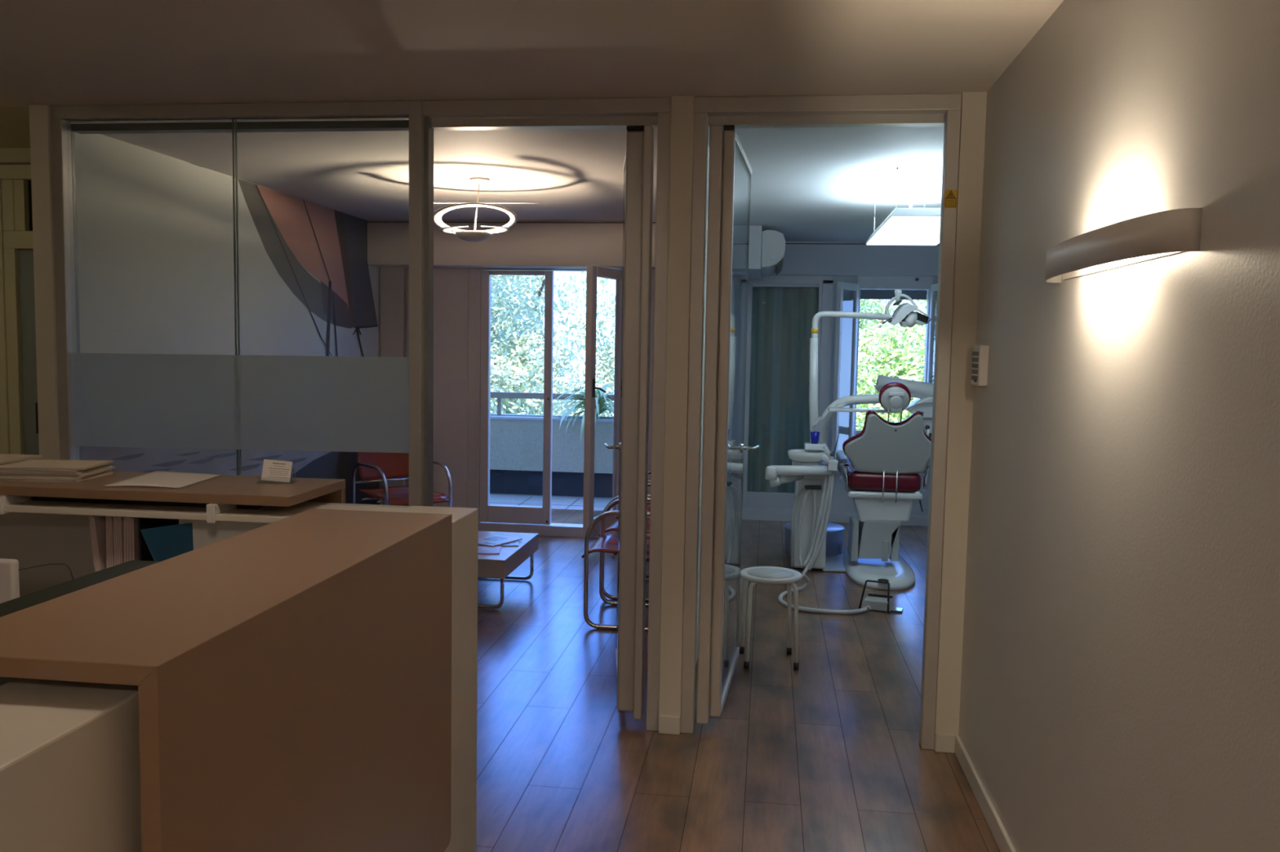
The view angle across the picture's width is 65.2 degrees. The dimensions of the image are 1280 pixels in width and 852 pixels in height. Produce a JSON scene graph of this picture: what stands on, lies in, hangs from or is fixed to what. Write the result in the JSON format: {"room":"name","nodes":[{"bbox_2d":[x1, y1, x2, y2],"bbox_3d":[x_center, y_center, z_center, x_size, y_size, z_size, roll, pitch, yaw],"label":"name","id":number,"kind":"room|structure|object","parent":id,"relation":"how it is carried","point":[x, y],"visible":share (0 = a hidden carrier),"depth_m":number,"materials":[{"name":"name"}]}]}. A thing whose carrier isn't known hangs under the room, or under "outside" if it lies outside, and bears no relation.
{"room":"dental clinic","nodes":[
{"label":"dental clinic","id":0,"kind":"room"},
{"bbox_2d":[0,106,30,148],"bbox_3d":[-3.966,-1.338,1.825,2.000,0.120,8.000,2,5,7],"label":"ceiling","id":1,"kind":"structure","parent":0,"point":[15,133],"depth_m":5.11,"materials":[{"name":"yellow paint"}]},
{"bbox_2d":[29,104,59,460],"bbox_3d":[-2.593,-0.145,4.371,0.218,2.633,0.109,4,5,33],"label":"wall","id":2,"kind":"structure","parent":0,"point":[39,115],"depth_m":4.27,"materials":[{"name":"beige paint"}]},
{"bbox_2d":[49,100,657,506],"bbox_3d":[-1.224,-0.057,4.209,2.580,2.532,0.129,2,5,7],"label":"window","id":3,"kind":"structure","parent":2,"relation":"in","point":[262,402],"depth_m":4.20,"materials":[{"name":"metal"}]},
{"bbox_2d":[0,148,204,180],"bbox_3d":[-3.100,-1.538,5.670,1.260,0.290,0.145,2,5,7],"label":"wall","id":4,"kind":"structure","parent":0,"point":[6,155],"depth_m":5.66,"materials":[{"name":"yellow paint"}]},
{"bbox_2d":[0,162,31,164],"bbox_3d":[-3.111,-1.472,5.601,1.260,0.012,0.006,2,5,7],"label":"trim","id":5,"kind":"structure","parent":4,"relation":"attached to","point":[1,163],"depth_m":5.65,"materials":[{"name":"grey"}]},
{"bbox_2d":[0,179,39,454],"bbox_3d":[-3.128,-0.171,5.750,1.260,2.450,0.080,2,5,7],"label":"door","id":6,"kind":"structure","parent":4,"relation":"in","point":[19,414],"depth_m":5.76,"materials":[{"name":"yellow paint"}]},
{"bbox_2d":[98,133,380,505],"bbox_3d":[-2.458,-0.258,6.481,0.120,2.533,4.070,2,5,7],"label":"wall","id":7,"kind":"structure","parent":0,"point":[99,134],"depth_m":8.23,"materials":[{"name":"white paint"}]},
{"bbox_2d":[74,132,379,505],"bbox_3d":[-2.406,-0.262,6.385,0.005,2.499,3.855,2,5,7],"label":"mural","id":8,"kind":"object","parent":7,"relation":"attached to","point":[155,230],"visible":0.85,"depth_m":5.72,"materials":[{"name":"paint"}]},
{"bbox_2d":[0,0,1064,241],"bbox_3d":[0.414,-1.284,3.262,6.470,0.120,11.950,2,5,7],"label":"ceiling","id":9,"kind":"structure","parent":0,"point":[53,52],"depth_m":3.61,"materials":[{"name":"paint"}]},
{"bbox_2d":[433,177,538,242],"bbox_3d":[-0.937,-1.273,5.940,0.719,0.367,0.610,3,5,22],"label":"lamp","id":10,"kind":"object","parent":9,"relation":"attached to","point":[474,236],"visible":0.98,"depth_m":5.83,"materials":[{"name":"white metal"}]},
{"bbox_2d":[865,164,941,245],"bbox_3d":[1.607,-1.258,5.794,0.456,0.278,1.376,2,5,7],"label":"lamp","id":11,"kind":"object","parent":9,"relation":"hanging from","point":[910,226],"visible":0.78,"depth_m":5.64,"materials":[{"name":"white plastic"}]},
{"bbox_2d":[866,217,940,245],"bbox_3d":[1.605,-1.123,5.805,0.436,0.006,1.350,2,5,7],"label":"diffuser","id":12,"kind":"object","parent":11,"relation":"attached to","point":[912,231],"depth_m":5.78,"materials":[{"name":"white plastic"}]},
{"bbox_2d":[489,493,612,511],"bbox_3d":[-3.495,0.790,9.990,8.598,0.100,2.450,2,5,7],"label":"floor","id":13,"kind":"structure","parent":0,"point":[560,502],"depth_m":10.22,"materials":[{"name":"tile"}]},
{"bbox_2d":[489,469,613,497],"bbox_3d":[-3.309,0.528,10.993,8.700,0.271,0.180,2,5,7],"label":"wall","id":14,"kind":"structure","parent":0,"point":[501,482],"depth_m":10.61,"materials":[{"name":"paint"}]},
{"bbox_2d":[489,418,613,473],"bbox_3d":[-3.303,0.128,10.957,8.700,0.533,0.410,2,5,7],"label":"wall","id":15,"kind":"structure","parent":0,"point":[514,444],"depth_m":10.46,"materials":[{"name":"paint"}]},
{"bbox_2d":[490,413,613,422],"bbox_3d":[-3.298,-0.153,10.935,8.700,0.030,0.430,2,5,7],"label":"trim","id":16,"kind":"structure","parent":15,"relation":"on","point":[493,416],"depth_m":10.48,"materials":[{"name":"white metal"}]},
{"bbox_3d":[-3.303,0.128,10.957,8.700,0.414,0.270,2,5,7],"label":"soil","id":17,"kind":"object","parent":15,"relation":"in","visible":0},
{"bbox_2d":[490,391,613,416],"bbox_3d":[-3.303,-0.243,10.873,8.700,0.339,0.060,2,5,7],"label":"balcony railing","id":18,"kind":"object","parent":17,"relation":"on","point":[499,395],"visible":0.09,"depth_m":10.57,"materials":[{"name":"grey metal"}]},
{"bbox_2d":[542,382,613,442],"bbox_3d":[-0.480,-0.142,10.570,1.193,0.608,1.173,2,5,7],"label":"spider plant","id":19,"kind":"object","parent":17,"relation":"on","point":[601,406],"visible":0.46,"depth_m":10.36,"materials":[{"name":"green plant"}]},
{"bbox_2d":[404,267,937,536],"bbox_3d":[1.101,-0.359,8.602,6.400,2.533,1.350,2,5,7],"label":"wall","id":20,"kind":"structure","parent":0,"point":[842,503],"depth_m":8.97,"materials":[{"name":"paint"}]},
{"bbox_2d":[380,267,468,507],"bbox_3d":[-1.787,-0.209,8.281,0.740,2.180,0.045,2,5,7],"label":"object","id":21,"kind":"structure","parent":20,"relation":"attached to","point":[451,286],"depth_m":8.23,"materials":[{"name":"white paint"}]},
{"bbox_2d":[367,220,655,270],"bbox_3d":[-0.769,-1.435,7.938,2.798,0.353,0.280,2,5,7],"label":"trim","id":22,"kind":"structure","parent":20,"relation":"attached to","point":[524,246],"depth_m":7.83,"materials":[{"name":"white paint"}]},
{"bbox_2d":[489,496,596,509],"bbox_3d":[-1.541,0.809,9.537,4.590,0.002,2.050,2,5,7],"label":"trim","id":23,"kind":"structure","parent":20,"relation":"attached to","point":[532,496],"depth_m":10.01,"materials":[{"name":"grey metal"}]},
{"bbox_2d":[474,268,622,537],"bbox_3d":[-0.738,-0.195,8.212,1.240,2.200,0.155,2,5,7],"label":"door","id":24,"kind":"structure","parent":20,"relation":"in","point":[491,517],"depth_m":8.21,"materials":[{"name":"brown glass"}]},
{"bbox_2d":[582,265,622,538],"bbox_3d":[-0.247,-0.185,7.782,0.116,2.065,0.563,3,5,25],"label":"door","id":25,"kind":"structure","parent":24,"relation":"attached to","point":[593,272],"depth_m":7.59,"materials":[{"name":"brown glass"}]},
{"bbox_2d":[760,230,785,275],"bbox_3d":[1.102,-1.425,8.271,0.185,0.300,0.806,2,5,7],"label":"air conditioner","id":26,"kind":"object","parent":20,"relation":"attached to","point":[773,242],"visible":1,"depth_m":7.88,"materials":[{"name":"beige plastic"}]},
{"bbox_2d":[742,275,834,522],"bbox_3d":[1.319,-0.249,9.148,0.900,2.235,0.233,2,5,7],"label":"door","id":27,"kind":"structure","parent":20,"relation":"in","point":[781,311],"depth_m":9.13,"materials":[{"name":"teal glass"}]},
{"bbox_2d":[746,287,818,493],"bbox_3d":[1.303,-0.324,9.145,0.595,1.875,0.024,2,5,7],"label":"curtain","id":28,"kind":"object","parent":27,"relation":"hanging from","point":[779,417],"depth_m":9.14,"materials":[{"name":"green fabric"}]},
{"bbox_2d":[764,241,939,276],"bbox_3d":[2.540,-1.472,8.828,3.365,0.298,0.070,2,5,7],"label":"trim","id":29,"kind":"structure","parent":20,"relation":"attached to","point":[799,259],"depth_m":8.87,"materials":[{"name":"paint"}]},
{"bbox_2d":[785,243,939,244],"bbox_3d":[2.538,-1.595,8.786,3.365,0.010,0.015,2,5,7],"label":"trim","id":30,"kind":"structure","parent":20,"relation":"attached to","point":[785,243],"depth_m":8.88,"materials":[{"name":"white paint"}]},
{"bbox_2d":[829,512,928,526],"bbox_3d":[2.886,0.868,8.989,2.590,0.090,0.015,2,5,7],"label":"baseboard","id":31,"kind":"structure","parent":20,"relation":"attached to","point":[922,521],"depth_m":9.10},
{"bbox_2d":[831,275,937,475],"bbox_3d":[2.186,-0.443,8.824,0.952,1.765,0.842,2,5,7],"label":"window","id":32,"kind":"structure","parent":20,"relation":"in","point":[867,287],"depth_m":8.88,"materials":[{"name":"grey plastic"}]},
{"bbox_2d":[860,289,927,300],"bbox_3d":[2.279,-1.184,9.020,0.595,0.085,0.040,2,5,7],"label":"shutter","id":33,"kind":"object","parent":32,"relation":"attached to","point":[864,294],"depth_m":9.00,"materials":[{"name":"grey metal"}]},
{"bbox_2d":[658,95,709,726],"bbox_3d":[0.401,-0.166,5.972,0.087,2.533,4.060,2,5,7],"label":"wall","id":34,"kind":"structure","parent":0,"point":[682,107],"depth_m":3.96,"materials":[{"name":"beige paint"}]},
{"bbox_2d":[367,221,655,223],"bbox_3d":[-0.784,-1.584,7.783,2.798,0.010,0.012,2,5,7],"label":"trim","id":35,"kind":"structure","parent":34,"relation":"attached to","point":[367,221],"depth_m":7.79,"materials":[{"name":"grey paint"}]},
{"bbox_2d":[422,97,671,731],"bbox_3d":[-0.395,-0.031,4.076,1.006,2.532,0.063,2,5,7],"label":"trim","id":36,"kind":"structure","parent":34,"relation":"attached to","point":[604,107],"depth_m":3.97,"materials":[{"name":"wood"}]},
{"bbox_2d":[604,125,653,719],"bbox_3d":[-0.067,-0.023,4.428,0.164,2.402,0.838,1,4,-3],"label":"door","id":37,"kind":"structure","parent":34,"relation":"in","point":[638,162],"depth_m":4.05,"materials":[{"name":"wood"}]},
{"bbox_2d":[658,715,679,734],"bbox_3d":[0.119,1.212,4.055,0.087,0.075,0.012,2,5,7],"label":"baseboard","id":38,"kind":"structure","parent":34,"relation":"attached to","point":[670,725],"depth_m":4.05,"materials":[{"name":"white wood"}]},
{"bbox_2d":[696,124,759,724],"bbox_3d":[0.418,-0.015,4.440,0.165,2.402,0.958,2,5,11],"label":"door","id":39,"kind":"structure","parent":34,"relation":"in","point":[730,174],"depth_m":4.05,"materials":[{"name":"glass"}]},
{"bbox_2d":[748,225,762,279],"bbox_3d":[0.915,-1.453,8.467,0.233,0.338,1.200,2,5,7],"label":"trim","id":40,"kind":"structure","parent":34,"relation":"attached to","point":[755,231],"depth_m":7.87,"materials":[{"name":"white plastic"}]},
{"bbox_2d":[680,93,961,749],"bbox_3d":[0.689,-0.001,3.939,1.005,2.532,0.063,2,5,7],"label":"trim","id":41,"kind":"structure","parent":34,"relation":"attached to","point":[950,104],"depth_m":3.88,"materials":[{"name":"beige painted wood"}]},
{"bbox_2d":[707,113,944,128],"bbox_3d":[0.720,-1.190,3.907,0.902,0.035,0.060,2,5,7],"label":"door frame","id":42,"kind":"structure","parent":34,"relation":"attached to","point":[932,119],"depth_m":3.88,"materials":[{"name":"wood"}]},
{"bbox_2d":[475,508,1000,851],"bbox_3d":[-0.590,1.304,3.588,8.400,0.060,11.950,2,5,7],"label":"floor","id":43,"kind":"structure","parent":0,"point":[826,754],"depth_m":4.01,"materials":[{"name":"brown wood"}]},
{"bbox_2d":[0,471,478,851],"bbox_3d":[-1.514,0.855,1.457,1.758,1.133,3.567,2,5,7],"label":"reception desk","id":44,"kind":"object","parent":43,"relation":"on","point":[301,677],"visible":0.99,"depth_m":1.78,"materials":[{"name":"beige laminate"}]},
{"bbox_2d":[0,558,73,603],"bbox_3d":[-1.695,0.476,2.728,0.279,0.240,0.095,-1,5,-21],"label":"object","id":45,"kind":"object","parent":44,"relation":"on","point":[9,568],"visible":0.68,"depth_m":2.68,"materials":[{"name":"white plastic"}]},
{"bbox_2d":[0,471,112,482],"bbox_3d":[-1.792,0.152,3.057,0.256,0.008,0.200,1,4,1],"label":"folder","id":46,"kind":"object","parent":44,"relation":"on","point":[54,480],"visible":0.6,"depth_m":2.96,"materials":[{"name":"beige cardboard"}]},
{"bbox_2d":[0,469,111,478],"bbox_3d":[-1.796,0.144,3.066,0.256,0.006,0.200,1,4,-3],"label":"folder","id":47,"kind":"object","parent":46,"relation":"on","point":[6,477],"visible":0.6,"depth_m":2.97,"materials":[{"name":"beige cardboard"}]},
{"bbox_2d":[0,466,115,476],"bbox_3d":[-1.789,0.137,3.069,0.256,0.007,0.200,1,4,-3],"label":"folder","id":48,"kind":"object","parent":47,"relation":"on","point":[106,468],"visible":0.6,"depth_m":2.98,"materials":[{"name":"beige cardboard"}]},
{"bbox_2d":[0,464,111,474],"bbox_3d":[-1.799,0.130,3.060,0.256,0.005,0.200,1,4,-2],"label":"folder","id":49,"kind":"object","parent":48,"relation":"on","point":[108,465],"visible":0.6,"depth_m":2.97,"materials":[{"name":"beige cardboard"}]},
{"bbox_2d":[0,463,108,472],"bbox_3d":[-1.807,0.125,3.061,0.256,0.005,0.200,1,4,0],"label":"folder","id":50,"kind":"object","parent":49,"relation":"on","point":[12,470],"visible":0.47,"depth_m":2.96,"materials":[{"name":"beige cardboard"}]},
{"bbox_2d":[0,459,113,470],"bbox_3d":[-1.790,0.119,3.066,0.256,0.005,0.200,1,4,-5],"label":"folder","id":51,"kind":"object","parent":50,"relation":"on","point":[30,464],"visible":1,"depth_m":3.04,"materials":[{"name":"beige cardboard"}]},
{"bbox_2d":[88,515,106,572],"bbox_3d":[-1.575,0.414,2.998,0.049,0.325,0.155,2,5,7],"label":"file","id":52,"kind":"object","parent":44,"relation":"on","point":[97,524],"visible":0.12,"depth_m":2.92,"materials":[{"name":"cardboard"}]},
{"bbox_2d":[105,515,114,568],"bbox_3d":[-1.536,0.414,2.993,0.021,0.327,0.155,2,5,7],"label":"file","id":53,"kind":"object","parent":44,"relation":"on","point":[109,520],"visible":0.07,"depth_m":2.91,"materials":[{"name":"cardboard"}]},
{"bbox_2d":[113,516,124,565],"bbox_3d":[-1.510,0.414,2.989,0.027,0.329,0.155,2,5,7],"label":"file","id":54,"kind":"object","parent":44,"relation":"on","point":[118,522],"visible":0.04,"depth_m":2.91,"materials":[{"name":"cardboard"}]},
{"bbox_2d":[124,516,139,562],"bbox_3d":[-1.476,0.416,2.985,0.037,0.327,0.155,2,5,7],"label":"file","id":55,"kind":"object","parent":44,"relation":"on","point":[131,524],"visible":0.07,"depth_m":2.90,"materials":[{"name":"paper"}]},
{"bbox_2d":[102,471,171,488],"bbox_3d":[-1.454,0.162,3.063,0.233,0.001,0.372,1,4,-1],"label":"paper sheet","id":56,"kind":"object","parent":44,"relation":"on","point":[153,471],"visible":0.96,"depth_m":2.90,"materials":[{"name":"white paper"}]},
{"bbox_2d":[105,471,219,488],"bbox_3d":[-1.443,0.160,3.055,0.233,0.005,0.372,1,4,-1],"label":"paper sheet","id":57,"kind":"object","parent":56,"relation":"on","point":[157,478],"visible":1,"depth_m":3.03,"materials":[{"name":"white paper"}]},
{"bbox_2d":[137,517,178,561],"bbox_3d":[-1.363,0.419,2.966,0.145,0.328,0.175,2,5,7],"label":"tray","id":58,"kind":"object","parent":44,"relation":"on","point":[144,554],"visible":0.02,"depth_m":2.91,"materials":[{"name":"black plastic"}]},
{"bbox_2d":[140,522,193,561],"bbox_3d":[-1.324,0.431,2.822,0.154,0.325,0.040,2,5,7],"label":"folder","id":59,"kind":"object","parent":44,"relation":"on","point":[163,543],"visible":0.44,"depth_m":2.81,"materials":[{"name":"teal plastic"}]},
{"bbox_2d":[0,471,345,506],"bbox_3d":[-1.559,0.178,3.024,1.237,0.028,0.378,2,5,7],"label":"countertop","id":60,"kind":"structure","parent":44,"relation":"on","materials":[{"name":"beige laminate"}]},
{"bbox_2d":[0,508,450,685],"bbox_3d":[-0.738,0.277,1.941,0.370,0.028,1.230,2,5,7],"label":"countertop","id":61,"kind":"structure","parent":44,"relation":"on","point":[117,630],"depth_m":1.65,"materials":[{"name":"beige laminate"}]},
{"bbox_2d":[304,488,345,503],"bbox_3d":[-1.544,0.592,3.230,1.237,0.830,0.028,2,5,7],"label":"countertop","id":62,"kind":"structure","parent":44,"relation":"on","point":[338,496],"depth_m":3.11,"materials":[{"name":"laminate"}]},
{"bbox_3d":[-1.098,0.142,3.025,0.119,0.058,0.079,2,5,7],"label":"card holder","id":63,"kind":"object","parent":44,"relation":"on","visible":0},
{"bbox_2d":[261,459,292,482],"bbox_3d":[-1.096,0.135,3.018,0.089,0.068,0.016,1,4,-6],"label":"business card","id":64,"kind":"object","parent":63,"relation":"in","point":[273,470],"visible":1,"depth_m":3.02,"materials":[{"name":"white paper"}]},
{"bbox_3d":[-2.073,0.139,3.160,0.269,0.008,0.217,2,5,7],"label":"folder","id":65,"kind":"object","parent":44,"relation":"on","visible":0},
{"bbox_3d":[-2.080,0.131,3.164,0.269,0.008,0.217,2,5,7],"label":"folder","id":66,"kind":"object","parent":65,"relation":"on","visible":0},
{"bbox_3d":[-2.076,0.124,3.154,0.261,0.007,0.207,2,5,7],"label":"folder","id":67,"kind":"object","parent":66,"relation":"on","visible":0},
{"bbox_3d":[-2.072,0.116,3.155,0.273,0.007,0.223,2,5,7],"label":"folder","id":68,"kind":"object","parent":67,"relation":"on","visible":0},
{"bbox_2d":[0,457,40,465],"bbox_3d":[-2.083,0.109,3.161,0.256,0.005,0.200,2,5,11],"label":"folder","id":69,"kind":"object","parent":68,"relation":"on","point":[36,458],"visible":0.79,"depth_m":3.14,"materials":[{"name":"beige cardboard"}]},
{"bbox_2d":[0,453,42,463],"bbox_3d":[-2.080,0.102,3.165,0.260,0.007,0.206,2,5,7],"label":"folder","id":70,"kind":"object","parent":69,"relation":"on","point":[4,458],"visible":1,"depth_m":3.19,"materials":[{"name":"beige cardboard"}]},
{"bbox_2d":[351,452,452,506],"bbox_3d":[-1.810,0.538,7.565,0.545,0.801,0.640,-3,6,-41],"label":"armchair","id":71,"kind":"object","parent":43,"relation":"on","point":[373,467],"visible":0.5,"depth_m":7.63,"materials":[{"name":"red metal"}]},
{"bbox_2d":[477,531,538,608],"bbox_3d":[-1.136,0.893,6.347,0.800,0.303,0.870,2,5,7],"label":"coffee table","id":72,"kind":"object","parent":43,"relation":"on","point":[500,566],"visible":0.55,"depth_m":6.07,"materials":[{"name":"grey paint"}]},
{"bbox_2d":[477,546,501,554],"bbox_3d":[-1.001,0.759,6.112,0.292,0.007,0.212,1,4,-5],"label":"magazine","id":73,"kind":"object","parent":72,"relation":"on","point":[481,549],"visible":0.34,"depth_m":6.11,"materials":[{"name":"white paper"}]},
{"bbox_2d":[484,536,519,546],"bbox_3d":[-0.883,0.739,6.399,0.212,0.007,0.292,1,5,-7],"label":"magazine","id":74,"kind":"object","parent":72,"relation":"on","point":[515,543],"visible":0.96,"depth_m":6.29,"materials":[{"name":"white paper"}]},
{"bbox_2d":[478,534,522,546],"bbox_3d":[-0.925,0.731,6.383,0.212,0.007,0.292,4,5,31],"label":"magazine","id":75,"kind":"object","parent":74,"relation":"on","point":[494,540],"visible":0.93,"depth_m":6.37,"materials":[{"name":"white paper"}]},
{"bbox_2d":[482,536,507,544],"bbox_3d":[-0.926,0.729,6.377,0.172,0.001,0.220,4,5,31],"label":"picture","id":76,"kind":"object","parent":75,"relation":"on","point":[491,540],"depth_m":6.37},
{"bbox_2d":[581,497,650,631],"bbox_3d":[0.020,0.713,5.754,0.640,0.801,0.545,2,5,7],"label":"armchair","id":77,"kind":"object","parent":43,"relation":"on","point":[607,543],"visible":0.33,"depth_m":5.56,"materials":[{"name":"silver metal"}]},
{"bbox_2d":[598,482,650,601],"bbox_3d":[0.102,0.665,6.386,0.640,0.801,0.545,2,5,11],"label":"armchair","id":78,"kind":"object","parent":43,"relation":"on","point":[614,526],"visible":0.14,"depth_m":6.20,"materials":[{"name":"silver metal"}]},
{"bbox_2d":[615,471,651,577],"bbox_3d":[0.168,0.614,7.053,0.640,0.801,0.545,1,4,4],"label":"armchair","id":79,"kind":"object","parent":43,"relation":"on","point":[649,472],"visible":0.02,"depth_m":7.00,"materials":[{"name":"silver metal"}]},
{"bbox_2d":[739,566,802,670],"bbox_3d":[0.650,0.958,5.014,0.310,0.451,0.310,2,5,7],"label":"round stool","id":80,"kind":"object","parent":43,"relation":"on","point":[756,575],"visible":0.98,"depth_m":4.93,"materials":[{"name":"white metal"}]},
{"bbox_2d":[783,522,844,556],"bbox_3d":[1.345,0.877,7.740,0.470,0.212,0.470,2,5,7],"label":"tub","id":81,"kind":"object","parent":43,"relation":"on","point":[834,532],"visible":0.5,"depth_m":7.60,"materials":[{"name":"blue plastic"}]},
{"bbox_2d":[777,573,903,614],"bbox_3d":[1.177,1.024,6.130,0.757,0.169,0.495,5,6,43],"label":"foot control","id":82,"kind":"object","parent":43,"relation":"on","point":[881,602],"visible":0.91,"depth_m":6.04,"materials":[{"name":"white plastic"}]},
{"bbox_2d":[764,311,933,573],"bbox_3d":[1.577,0.109,7.151,1.336,1.838,0.810,2,5,7],"label":"dental unit","id":83,"kind":"object","parent":43,"relation":"on","point":[811,468],"visible":0.96,"depth_m":7.06,"materials":[{"name":"white plastic"}]},
{"bbox_2d":[804,442,825,450],"bbox_3d":[1.238,0.145,7.061,0.150,0.042,0.120,2,5,7],"label":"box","id":84,"kind":"object","parent":83,"relation":"attached to","point":[807,446],"depth_m":7.01,"materials":[{"name":"white plastic"}]},
{"bbox_2d":[810,431,819,444],"bbox_3d":[1.233,0.082,7.052,0.066,0.082,0.066,2,5,7],"label":"cup","id":85,"kind":"object","parent":83,"relation":"on","point":[815,436],"visible":1,"depth_m":7.03,"materials":[{"name":"plastic"}]},
{"bbox_2d":[808,311,890,451],"bbox_3d":[1.470,-0.206,7.079,0.552,1.203,0.076,2,5,7],"label":"lamp arm","id":86,"kind":"object","parent":83,"relation":"attached to","point":[821,427],"depth_m":7.07,"materials":[{"name":"white metal"}]},
{"bbox_2d":[821,404,888,422],"bbox_3d":[1.493,-0.087,6.975,0.447,0.128,0.150,2,5,7],"label":"tray","id":87,"kind":"object","parent":83,"relation":"on","point":[837,408],"depth_m":6.91,"materials":[{"name":"white plastic"}]},
{"bbox_2d":[882,289,932,328],"bbox_3d":[1.865,-0.821,7.015,0.340,0.264,0.205,2,5,7],"label":"lamp","id":88,"kind":"object","parent":83,"relation":"attached to","point":[904,315],"visible":1,"depth_m":6.95,"materials":[{"name":"white plastic"}]},
{"bbox_2d":[887,302,930,325],"bbox_3d":[1.889,-0.785,7.017,0.271,0.171,0.200,2,5,7],"label":"hood","id":89,"kind":"object","parent":88,"relation":"attached to","point":[904,315],"depth_m":6.94,"materials":[{"name":"white plastic"}]},
{"bbox_2d":[906,401,933,419],"bbox_3d":[2.078,-0.112,7.207,0.308,0.127,0.021,2,5,9],"label":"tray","id":90,"kind":"object","parent":83,"relation":"on","point":[926,407],"depth_m":7.23,"materials":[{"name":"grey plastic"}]},
{"bbox_2d":[924,425,931,437],"bbox_3d":[2.115,0.039,7.218,0.115,0.090,0.030,2,5,7],"label":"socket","id":91,"kind":"object","parent":83,"relation":"attached to","point":[927,428],"depth_m":7.21,"materials":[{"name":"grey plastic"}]},
{"bbox_2d":[835,382,931,590],"bbox_3d":[1.755,0.347,7.230,0.651,1.358,1.503,2,5,7],"label":"dental chair","id":92,"kind":"object","parent":43,"relation":"on","point":[882,465],"visible":0.95,"depth_m":6.89,"materials":[{"name":"white plastic"}]},
{"bbox_2d":[842,457,921,492],"bbox_3d":[1.755,0.354,7.364,0.488,0.135,0.940,2,5,7],"label":"seat cushion","id":93,"kind":"object","parent":92,"relation":"on","point":[854,479],"depth_m":6.91,"materials":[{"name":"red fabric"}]},
{"bbox_2d":[842,410,931,468],"bbox_3d":[1.724,0.106,6.918,0.630,0.438,0.184,2,5,7],"label":"backrest","id":94,"kind":"object","parent":92,"relation":"on","point":[890,445],"depth_m":6.84,"materials":[{"name":"white plastic"}]},
{"bbox_2d":[878,382,911,411],"bbox_3d":[1.735,-0.196,6.819,0.216,0.212,0.091,2,5,7],"label":"headrest cover","id":95,"kind":"object","parent":92,"relation":"on","point":[884,397],"depth_m":6.77,"materials":[{"name":"white plastic"}]},
{"bbox_2d":[943,190,956,208],"bbox_3d":[1.173,-0.858,3.778,0.045,0.067,0.002,2,5,7],"label":"warning sign","id":96,"kind":"object","parent":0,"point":[950,196],"visible":1,"depth_m":3.78,"materials":[{"name":"yellow plastic"}]},
{"bbox_2d":[933,92,986,750],"bbox_3d":[1.307,0.014,3.877,0.238,2.533,0.120,2,5,7],"label":"wall pillar","id":97,"kind":"structure","parent":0,"point":[973,108],"depth_m":3.82,"materials":[{"name":"beige paint"}]},
{"bbox_2d":[934,733,955,753],"bbox_3d":[1.195,1.242,3.918,0.074,0.075,0.012,2,5,7],"label":"baseboard","id":98,"kind":"structure","parent":97,"relation":"attached to","point":[944,743],"depth_m":3.91,"materials":[{"name":"white wood"}]},
{"bbox_2d":[958,0,1279,851],"bbox_3d":[0.930,0.264,0.608,0.150,2.533,6.600,2,5,7],"label":"wall","id":99,"kind":"structure","parent":0,"point":[1120,677],"depth_m":2.15,"materials":[{"name":"white paint"}]},
{"bbox_2d":[970,345,989,386],"bbox_3d":[1.234,-0.220,3.636,0.035,0.145,0.140,2,5,7],"label":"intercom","id":100,"kind":"object","parent":99,"relation":"attached to","point":[980,366],"visible":1,"depth_m":3.57,"materials":[{"name":"white plastic"}]},
{"bbox_2d":[954,734,1016,851],"bbox_3d":[0.823,1.489,0.684,0.014,0.075,6.540,2,5,7],"label":"baseboard","id":101,"kind":"structure","parent":99,"relation":"attached to","point":[993,821],"depth_m":3.40,"materials":[{"name":"white wood"}]},
{"bbox_2d":[1044,208,1202,283],"bbox_3d":[1.041,-0.392,2.273,0.086,0.082,0.884,2,5,7],"label":"wall sconce","id":102,"kind":"object","parent":99,"relation":"attached to","point":[1166,233],"visible":1,"depth_m":2.02,"materials":[{"name":"white metal"}]},
{"label":"outside","id":103,"kind":"structure","parent":0,"visible":0},
{"bbox_3d":[6.291,3.848,50.443,120.000,0.200,79.200,2,5,7],"label":"lawn","id":104,"kind":"structure","parent":103,"visible":0},
{"bbox_2d":[490,275,576,415],"bbox_3d":[-3.583,1.224,16.881,4.961,9.953,3.484,3,5,19],"label":"leafy tree","id":105,"kind":"object","parent":104,"relation":"on","point":[514,386],"visible":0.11,"depth_m":16.62,"materials":[{"name":"green plant"}]},
{"bbox_2d":[490,271,615,417],"bbox_3d":[-2.994,0.539,23.829,7.018,10.256,3.352,2,5,7],"label":"leafy tree","id":106,"kind":"object","parent":104,"relation":"on","point":[600,382],"visible":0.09,"depth_m":23.51,"materials":[{"name":"green plant"}]},
{"bbox_2d":[599,289,615,408],"bbox_3d":[1.536,1.173,19.310,4.775,9.862,3.766,1,4,-3],"label":"leafy tree","id":107,"kind":"object","parent":104,"relation":"on","point":[611,305],"visible":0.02,"depth_m":18.78,"materials":[{"name":"green plant"}]},
{"bbox_2d":[855,299,925,430],"bbox_3d":[5.383,0.910,24.848,5.024,9.659,3.513,2,5,14],"label":"leafy tree","id":108,"kind":"object","parent":104,"relation":"on","point":[881,306],"visible":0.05,"depth_m":24.34,"materials":[{"name":"green plant"}]},
{"bbox_2d":[855,289,926,430],"bbox_3d":[5.449,1.754,16.285,5.153,9.314,3.825,2,5,13],"label":"leafy tree","id":109,"kind":"object","parent":104,"relation":"on","point":[895,361],"visible":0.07,"depth_m":16.05,"materials":[{"name":"green plant"}]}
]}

